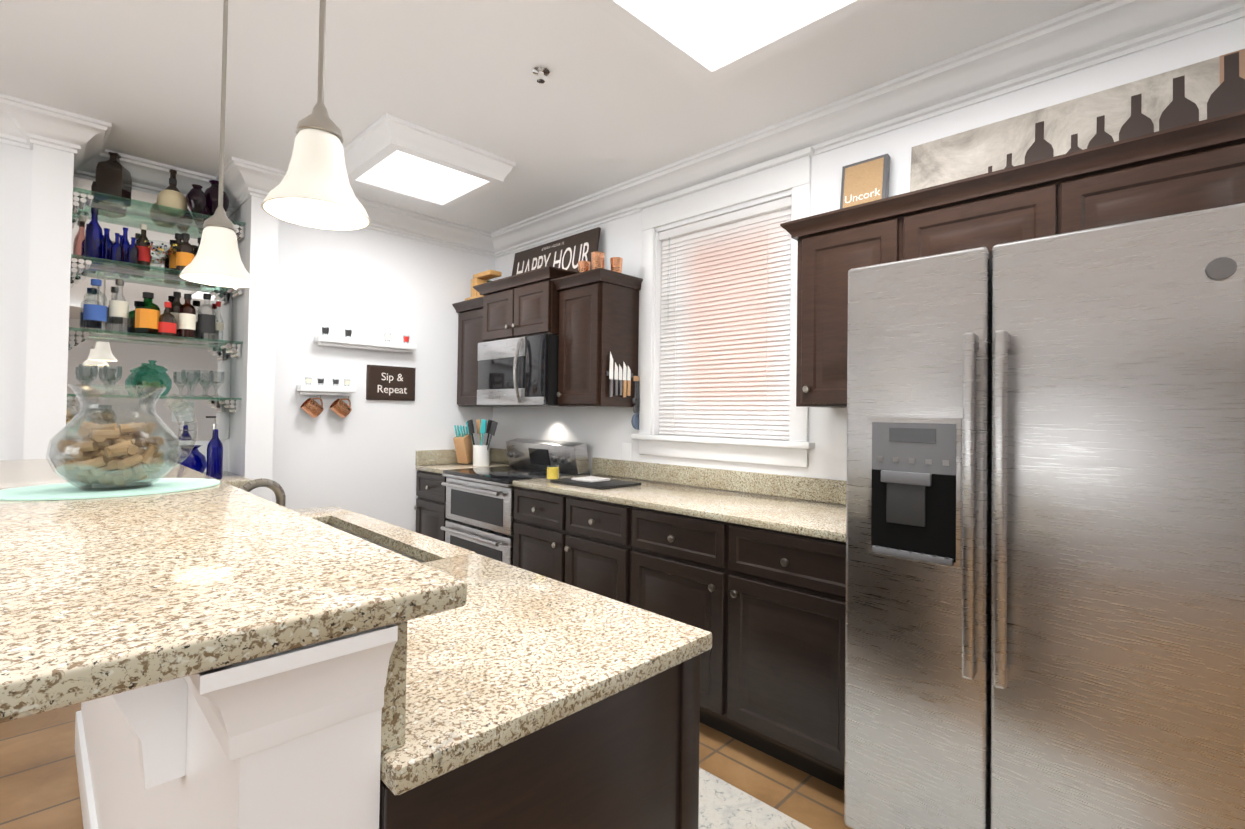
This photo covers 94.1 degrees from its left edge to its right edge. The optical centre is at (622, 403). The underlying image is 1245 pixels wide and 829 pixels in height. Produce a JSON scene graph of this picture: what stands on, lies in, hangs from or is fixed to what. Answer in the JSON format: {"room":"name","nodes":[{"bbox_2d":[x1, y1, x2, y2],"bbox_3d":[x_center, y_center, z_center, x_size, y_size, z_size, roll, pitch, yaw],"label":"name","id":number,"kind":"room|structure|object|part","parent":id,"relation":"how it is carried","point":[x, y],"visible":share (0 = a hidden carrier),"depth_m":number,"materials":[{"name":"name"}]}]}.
{"room":"kitchen","nodes":[
{"label":"kitchen","id":0,"kind":"room"},
{"bbox_2d":[65,213,234,471],"bbox_3d":[-2.807,-0.016,3.444,0.300,2.680,0.744,0,-1,45],"label":"wall","id":1,"kind":"structure","parent":0,"point":[202,449],"depth_m":3.52,"materials":[{"name":"white paint"}]},
{"bbox_2d":[65,177,234,440],"bbox_3d":[-2.690,-0.519,3.343,0.006,1.465,0.736,0,-1,45],"label":"mirror","id":2,"kind":"object","parent":1,"relation":"attached to","point":[129,356],"visible":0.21,"depth_m":3.31,"materials":[{"name":"white mirror"}]},
{"bbox_2d":[171,401,193,420],"bbox_3d":[-2.599,0.044,3.425,0.005,0.115,0.105,0,-1,45],"label":"switch plate","id":3,"kind":"object","parent":2,"relation":"attached to","point":[184,410],"visible":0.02,"depth_m":3.43,"materials":[{"name":"white plastic"}]},
{"bbox_2d":[0,143,494,531],"bbox_3d":[-3.564,-0.043,2.466,0.600,2.680,6.600,0,-1,45],"label":"wall","id":4,"kind":"structure","parent":0,"point":[360,457],"depth_m":3.79,"materials":[{"name":"white paint"}]},
{"bbox_2d":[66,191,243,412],"bbox_3d":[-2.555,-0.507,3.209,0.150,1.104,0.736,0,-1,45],"label":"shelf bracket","id":5,"kind":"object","parent":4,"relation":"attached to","point":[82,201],"visible":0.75,"depth_m":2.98,"materials":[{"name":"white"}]},
{"bbox_2d":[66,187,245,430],"bbox_3d":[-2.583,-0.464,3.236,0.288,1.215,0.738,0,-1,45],"label":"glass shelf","id":6,"kind":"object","parent":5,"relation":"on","point":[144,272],"visible":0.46,"depth_m":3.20,"materials":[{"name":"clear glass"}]},
{"bbox_2d":[78,364,98,392],"bbox_3d":[-2.780,-0.127,3.016,0.076,0.155,0.080,0,-1,45],"label":"wine glass","id":7,"kind":"object","parent":6,"relation":"on","point":[79,365],"depth_m":3.02,"materials":[{"name":"clear glass"}]},
{"bbox_2d":[86,405,116,423],"bbox_3d":[-2.769,0.068,3.083,0.122,0.120,0.124,0,-1,45],"label":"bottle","id":8,"kind":"object","parent":6,"relation":"on","point":[98,415],"depth_m":3.08,"materials":[{"name":"clear glass"}]},
{"bbox_2d":[102,365,121,394],"bbox_3d":[-2.720,-0.125,3.090,0.076,0.155,0.080,0,-1,45],"label":"wine glass","id":9,"kind":"object","parent":6,"relation":"on","point":[120,375],"depth_m":3.09,"materials":[{"name":"clear glass"}]},
{"bbox_2d":[95,152,131,206],"bbox_3d":[-2.723,-1.208,3.105,0.115,0.262,0.115,1,-1,-21],"label":"bottle","id":10,"kind":"object","parent":6,"relation":"on","point":[113,175],"depth_m":3.06,"materials":[{"name":"brown glass"}]},
{"bbox_2d":[131,360,171,395],"bbox_3d":[-2.604,-0.144,3.208,0.174,0.200,0.174,0,-1,36],"label":"bottle","id":11,"kind":"object","parent":6,"relation":"on","point":[162,374],"depth_m":3.22,"materials":[{"name":"green glass"}]},
{"bbox_2d":[181,370,224,397],"bbox_3d":[-2.428,-0.116,3.364,0.126,0.155,0.210,0,-1,45],"label":"glasses","id":12,"kind":"object","parent":6,"relation":"on","point":[210,373],"depth_m":3.36,"materials":[{"name":"clear glass"}]},
{"bbox_2d":[221,316,223,341],"bbox_3d":[-2.445,-0.492,3.504,0.056,0.252,0.056,0,-1,33],"label":"bottle","id":13,"kind":"object","parent":6,"relation":"on","point":[222,324],"depth_m":3.51,"materials":[{"name":"clear glass"}]},
{"bbox_2d":[297,385,355,395],"bbox_3d":[-1.877,-0.084,3.682,0.083,0.060,0.330,0,-1,45],"label":"wall shelf","id":14,"kind":"object","parent":4,"relation":"attached to","point":[325,390],"visible":1,"depth_m":3.65,"materials":[{"name":"white wood"}]},
{"bbox_2d":[300,395,323,417],"bbox_3d":[-1.935,0.017,3.614,0.090,0.144,0.129,0,-1,42],"label":"copper mug","id":15,"kind":"object","parent":14,"relation":"hanging from","point":[312,407],"depth_m":3.59,"materials":[{"name":"brown metal"}]},
{"bbox_2d":[330,396,351,417],"bbox_3d":[-1.815,0.021,3.735,0.090,0.144,0.129,0,-1,42],"label":"copper mug","id":16,"kind":"object","parent":14,"relation":"hanging from","point":[339,407],"depth_m":3.71,"materials":[{"name":"brown metal"}]},
{"bbox_2d":[314,335,416,352],"bbox_3d":[-1.696,-0.394,3.865,0.083,0.060,0.640,0,-1,45],"label":"wall shelf","id":17,"kind":"object","parent":4,"relation":"attached to","point":[343,342],"visible":1,"depth_m":3.82,"materials":[{"name":"white wood"}]},
{"bbox_2d":[305,326,408,386],"bbox_3d":[-1.731,-0.306,3.828,0.044,0.390,0.662,0,-1,45],"label":"cups","id":18,"kind":"object","parent":17,"relation":"on","point":[348,332],"visible":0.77,"depth_m":3.75,"materials":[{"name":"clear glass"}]},
{"bbox_2d":[366,365,415,400],"bbox_3d":[-1.596,-0.142,4.008,0.024,0.235,0.335,0,-1,45],"label":"sign","id":19,"kind":"object","parent":4,"relation":"attached to","point":[389,383],"visible":1,"depth_m":3.99,"materials":[{"name":"brown wood"}]},
{"bbox_2d":[0,703,850,828],"bbox_3d":[-0.564,1.342,-0.335,8.800,0.100,6.900,0,-1,45],"label":"floor","id":20,"kind":"structure","parent":0,"point":[39,786],"depth_m":2.06,"materials":[{"name":"tile"}]},
{"bbox_2d":[23,144,73,459],"bbox_3d":[-2.762,-0.027,2.778,0.100,2.680,0.140,0,-1,45],"label":"column","id":21,"kind":"structure","parent":20,"relation":"on","point":[48,300],"depth_m":2.75,"materials":[{"name":"white paint"}]},
{"bbox_2d":[203,471,251,492],"bbox_3d":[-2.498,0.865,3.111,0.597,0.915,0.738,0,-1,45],"label":"countertop","id":22,"kind":"structure","parent":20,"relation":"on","point":[235,480],"depth_m":3.17,"materials":[{"name":"white stone"}]},
{"bbox_2d":[171,416,222,479],"bbox_3d":[-2.343,0.238,3.164,0.242,0.344,0.242,0,-1,45],"label":"bottles","id":23,"kind":"object","parent":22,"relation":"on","point":[195,459],"visible":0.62,"depth_m":3.14,"materials":[{"name":"blue glass"}]},
{"bbox_2d":[240,196,278,501],"bbox_3d":[-2.140,-0.007,3.406,0.100,2.680,0.140,0,-1,45],"label":"column","id":24,"kind":"structure","parent":20,"relation":"on","point":[259,354],"depth_m":3.37,"materials":[{"name":"white paint"}]},
{"bbox_2d":[0,458,711,828],"bbox_3d":[-1.050,0.764,1.553,2.455,1.105,0.965,0,-1,45],"label":"kitchen island","id":25,"kind":"object","parent":20,"relation":"on","point":[224,656],"visible":0.85,"depth_m":0.74,"materials":[{"name":"granite"},{"name":"painted wood"}]},
{"bbox_2d":[0,478,219,500],"bbox_3d":[-1.235,0.204,1.406,0.360,0.004,0.430,0,-1,45],"label":"placemat","id":26,"kind":"object","parent":25,"relation":"on","point":[63,491],"visible":0.83,"depth_m":1.34,"materials":[{"name":"teal"}]},
{"bbox_2d":[46,384,197,490],"bbox_3d":[-1.210,0.079,1.403,0.247,0.244,0.263,0,-1,45],"label":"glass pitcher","id":27,"kind":"object","parent":26,"relation":"on","point":[107,455],"visible":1,"depth_m":1.35,"materials":[{"name":"clear glass"}]},
{"bbox_2d":[240,478,285,506],"bbox_3d":[-0.957,0.304,1.551,0.189,0.195,0.136,0,-1,45],"label":"faucet","id":28,"kind":"object","parent":25,"relation":"on","point":[276,488],"visible":0.4,"depth_m":1.61,"materials":[{"name":"silver metal"}]},
{"bbox_2d":[414,470,449,541],"bbox_3d":[-1.109,0.920,4.204,0.434,0.882,0.626,0,-1,45],"label":"base cabinet","id":29,"kind":"object","parent":20,"relation":"on","point":[430,507],"depth_m":3.98,"materials":[{"name":"brown wood"}]},
{"bbox_2d":[415,448,846,541],"bbox_3d":[-0.127,0.406,3.246,3.180,0.136,0.632,0,-1,45],"label":"countertop","id":30,"kind":"structure","parent":29,"relation":"on","point":[809,506],"depth_m":2.78,"materials":[{"name":"stone"}]},
{"bbox_2d":[453,425,472,463],"bbox_3d":[-1.165,0.297,4.254,0.090,0.281,0.168,0,-1,20],"label":"knife block","id":31,"kind":"object","parent":30,"relation":"on","point":[463,444],"visible":0.98,"depth_m":4.22,"materials":[{"name":"brown wood"}]},
{"bbox_2d":[466,419,497,466],"bbox_3d":[-1.012,0.278,4.151,0.265,0.334,0.117,0,-1,45],"label":"utensil crock","id":32,"kind":"object","parent":30,"relation":"on","point":[481,454],"visible":1,"depth_m":4.11,"materials":[{"name":"white ceramic"}]},
{"bbox_2d":[546,464,558,479],"bbox_3d":[-0.406,0.398,3.380,0.075,0.085,0.076,0,-1,45],"label":"candle","id":33,"kind":"object","parent":30,"relation":"on","point":[552,472],"visible":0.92,"depth_m":3.35,"materials":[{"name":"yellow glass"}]},
{"bbox_2d":[550,476,640,489],"bbox_3d":[-0.151,0.426,3.197,0.420,0.029,0.300,0,-1,45],"label":"tray","id":34,"kind":"object","parent":30,"relation":"on","point":[600,483],"visible":1,"depth_m":3.13,"materials":[{"name":"black plastic"}]},
{"bbox_2d":[440,438,589,564],"bbox_3d":[-0.713,0.801,3.751,0.756,1.115,0.667,0,-1,45],"label":"range","id":35,"kind":"object","parent":20,"relation":"on","point":[480,509],"visible":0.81,"depth_m":3.64,"materials":[{"name":"grey metal"}]},
{"bbox_2d":[513,487,625,601],"bbox_3d":[-0.084,0.917,3.189,0.919,0.882,0.626,0,-1,45],"label":"base cabinet","id":36,"kind":"object","parent":20,"relation":"on","point":[571,540],"depth_m":2.93,"materials":[{"name":"brown wood"}]},
{"bbox_2d":[622,505,845,790],"bbox_3d":[0.620,0.915,2.492,1.061,0.882,0.626,0,-1,45],"label":"base cabinet","id":37,"kind":"object","parent":20,"relation":"on","point":[766,608],"depth_m":2.17,"materials":[{"name":"brown wood"}]},
{"bbox_2d":[698,767,810,828],"bbox_3d":[0.005,1.333,1.874,2.600,0.007,0.760,0,-1,45],"label":"rug","id":38,"kind":"object","parent":20,"relation":"on","point":[723,804],"depth_m":1.90,"materials":[{"name":"white fabric"}]},
{"bbox_2d":[844,203,1244,828],"bbox_3d":[1.259,0.469,1.715,0.916,1.765,0.820,0,-1,45],"label":"refrigerator","id":39,"kind":"object","parent":20,"relation":"on","point":[1046,543],"visible":1,"depth_m":1.42,"materials":[{"name":"grey metal"}]},
{"bbox_2d":[0,0,1099,231],"bbox_3d":[-0.525,-1.438,-0.288,8.800,0.100,6.900,0,-1,45],"label":"ceiling","id":40,"kind":"structure","parent":0,"point":[610,102],"depth_m":2.38,"materials":[{"name":"white paint"}]},
{"bbox_2d":[179,0,255,287],"bbox_3d":[-1.201,-0.865,1.742,0.190,0.994,0.190,0,-1,45],"label":"pendant light","id":41,"kind":"object","parent":40,"relation":"hanging from","point":[216,261],"visible":1,"depth_m":1.72,"materials":[{"name":"white glass"}]},
{"bbox_2d":[261,0,370,230],"bbox_3d":[-0.590,-0.866,1.144,0.190,0.994,0.190,0,-1,45],"label":"pendant light","id":42,"kind":"object","parent":40,"relation":"hanging from","point":[313,189],"visible":1,"depth_m":1.11,"materials":[{"name":"white glass"}]},
{"bbox_2d":[343,113,515,208],"bbox_3d":[-1.100,-1.281,3.189,0.730,0.110,0.720,0,-1,45],"label":"ceiling light","id":43,"kind":"object","parent":40,"relation":"attached to","point":[391,154],"visible":0.9,"depth_m":3.04,"materials":[{"name":"white"}]},
{"bbox_2d":[532,65,549,83],"bbox_3d":[-0.328,-1.316,2.327,0.070,0.047,0.070,0,-1,45],"label":"sprinkler","id":44,"kind":"object","parent":40,"relation":"attached to","point":[540,71],"visible":1,"depth_m":2.32,"materials":[{"name":"silver metal"}]},
{"bbox_2d":[588,0,882,83],"bbox_3d":[0.503,-1.285,1.603,1.200,0.110,0.720,0,-1,45],"label":"ceiling light","id":45,"kind":"object","parent":40,"relation":"attached to","point":[709,41],"visible":1,"depth_m":1.89,"materials":[{"name":"white plastic"}]},
{"bbox_2d":[492,17,1244,480],"bbox_3d":[1.724,0.022,1.980,8.800,2.680,0.150,0,-1,45],"label":"wall","id":46,"kind":"structure","parent":0,"point":[828,437],"depth_m":2.65,"materials":[{"name":"white paint"}]},
{"bbox_2d":[456,298,511,406],"bbox_3d":[-0.982,-0.363,4.334,0.434,0.765,0.323,0,-1,45],"label":"upper cabinet","id":47,"kind":"object","parent":46,"relation":"attached to","point":[469,310],"depth_m":4.26,"materials":[{"name":"brown wood"}]},
{"bbox_2d":[465,270,501,300],"bbox_3d":[-1.016,-0.859,4.317,0.300,0.224,0.180,0,-1,45],"label":"blocks","id":48,"kind":"object","parent":47,"relation":"on","point":[483,277],"visible":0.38,"depth_m":4.31,"materials":[{"name":"wood"}]},
{"bbox_2d":[480,266,579,342],"bbox_3d":[-0.574,-0.616,3.896,0.759,0.393,0.382,0,-1,45],"label":"upper cabinet","id":49,"kind":"object","parent":46,"relation":"attached to","point":[518,305],"depth_m":3.70,"materials":[{"name":"brown wood"}]},
{"bbox_2d":[477,334,572,406],"bbox_3d":[-0.611,-0.200,3.857,0.752,0.433,0.468,0,-1,45],"label":"over-the-range microwave","id":50,"kind":"object","parent":49,"relation":"attached to","point":[518,372],"visible":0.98,"depth_m":3.62,"materials":[{"name":"silver metal"}]},
{"bbox_2d":[512,227,600,275],"bbox_3d":[-0.489,-0.968,3.997,0.920,0.314,0.068,0,-1,45],"label":"sign","id":51,"kind":"object","parent":49,"relation":"on","point":[568,253],"visible":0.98,"depth_m":3.91,"materials":[{"name":"black wood"}]},
{"bbox_2d":[556,268,642,429],"bbox_3d":[-0.129,-0.298,3.514,0.405,0.899,0.361,0,-1,45],"label":"upper cabinet","id":52,"kind":"object","parent":46,"relation":"attached to","point":[590,318],"depth_m":3.38,"materials":[{"name":"brown wood"}]},
{"bbox_2d":[578,251,622,272],"bbox_3d":[-0.148,-0.817,3.475,0.296,0.135,0.168,0,-1,45],"label":"cups","id":53,"kind":"object","parent":52,"relation":"on","point":[597,259],"visible":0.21,"depth_m":3.40,"materials":[{"name":"brown metal"}]},
{"bbox_3d":[0.022,-0.073,3.397,0.025,0.449,0.306,0,-1,45],"label":"knife rail","id":54,"kind":"part","parent":52,"relation":"part of","materials":[{"name":"metal"}]},
{"bbox_2d":[0,0,1244,257],"bbox_3d":[-0.526,-1.314,-0.397,8.350,0.150,6.450,0,-1,45],"label":"crown molding","id":55,"kind":"structure","parent":46,"relation":"attached to","point":[1084,36],"depth_m":2.65,"materials":[{"name":"white wood"}]},
{"bbox_2d":[622,443,630,460],"bbox_3d":[0.025,0.298,3.543,0.075,0.115,0.006,0,-1,45],"label":"electrical outlet plate","id":56,"kind":"object","parent":46,"relation":"attached to","point":[626,451],"visible":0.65,"depth_m":3.54,"materials":[{"name":"white plastic"}]},
{"bbox_2d":[631,146,814,467],"bbox_3d":[0.523,-0.448,3.120,1.130,1.495,0.180,0,-1,45],"label":"window","id":57,"kind":"structure","parent":46,"relation":"in","point":[789,171],"depth_m":3.06,"materials":[{"name":"white wood"}]},
{"bbox_2d":[658,196,790,439],"bbox_3d":[0.530,-0.416,3.127,0.862,1.190,0.067,0,-1,45],"label":"window blinds","id":58,"kind":"object","parent":57,"relation":"attached to","point":[725,296],"visible":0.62,"depth_m":3.09,"materials":[{"name":"white plastic"}]},
{"bbox_2d":[792,194,903,407],"bbox_3d":[0.982,-0.368,2.390,0.419,0.765,0.322,0,-1,45],"label":"upper cabinet","id":59,"kind":"object","parent":46,"relation":"attached to","point":[831,244],"depth_m":2.31,"materials":[{"name":"brown wood"}]},
{"bbox_2d":[840,153,889,208],"bbox_3d":[1.040,-0.901,2.496,0.195,0.301,0.071,0,-1,45],"label":"frame","id":60,"kind":"object","parent":59,"relation":"on","point":[865,181],"visible":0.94,"depth_m":2.48,"materials":[{"name":"grey"}]},
{"bbox_2d":[910,49,1244,191],"bbox_3d":[1.526,-0.905,2.041,0.965,0.310,0.046,0,-1,45],"label":"art panel","id":61,"kind":"object","parent":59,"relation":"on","point":[1203,90],"visible":0.52,"depth_m":1.97,"materials":[{"name":"brown"}]},
{"bbox_2d":[904,158,1051,259],"bbox_3d":[1.302,-0.589,2.080,0.468,0.325,0.322,0,-1,45],"label":"upper cabinet","id":62,"kind":"object","parent":46,"relation":"attached to","point":[1011,204],"depth_m":1.94,"materials":[{"name":"brown wood"}]},
{"bbox_2d":[1052,110,1244,234],"bbox_3d":[1.635,-0.590,1.751,0.469,0.325,0.322,0,-1,45],"label":"upper cabinet","id":63,"kind":"object","parent":46,"relation":"attached to","point":[1195,166],"depth_m":1.65,"materials":[{"name":"brown wood"}]}
]}

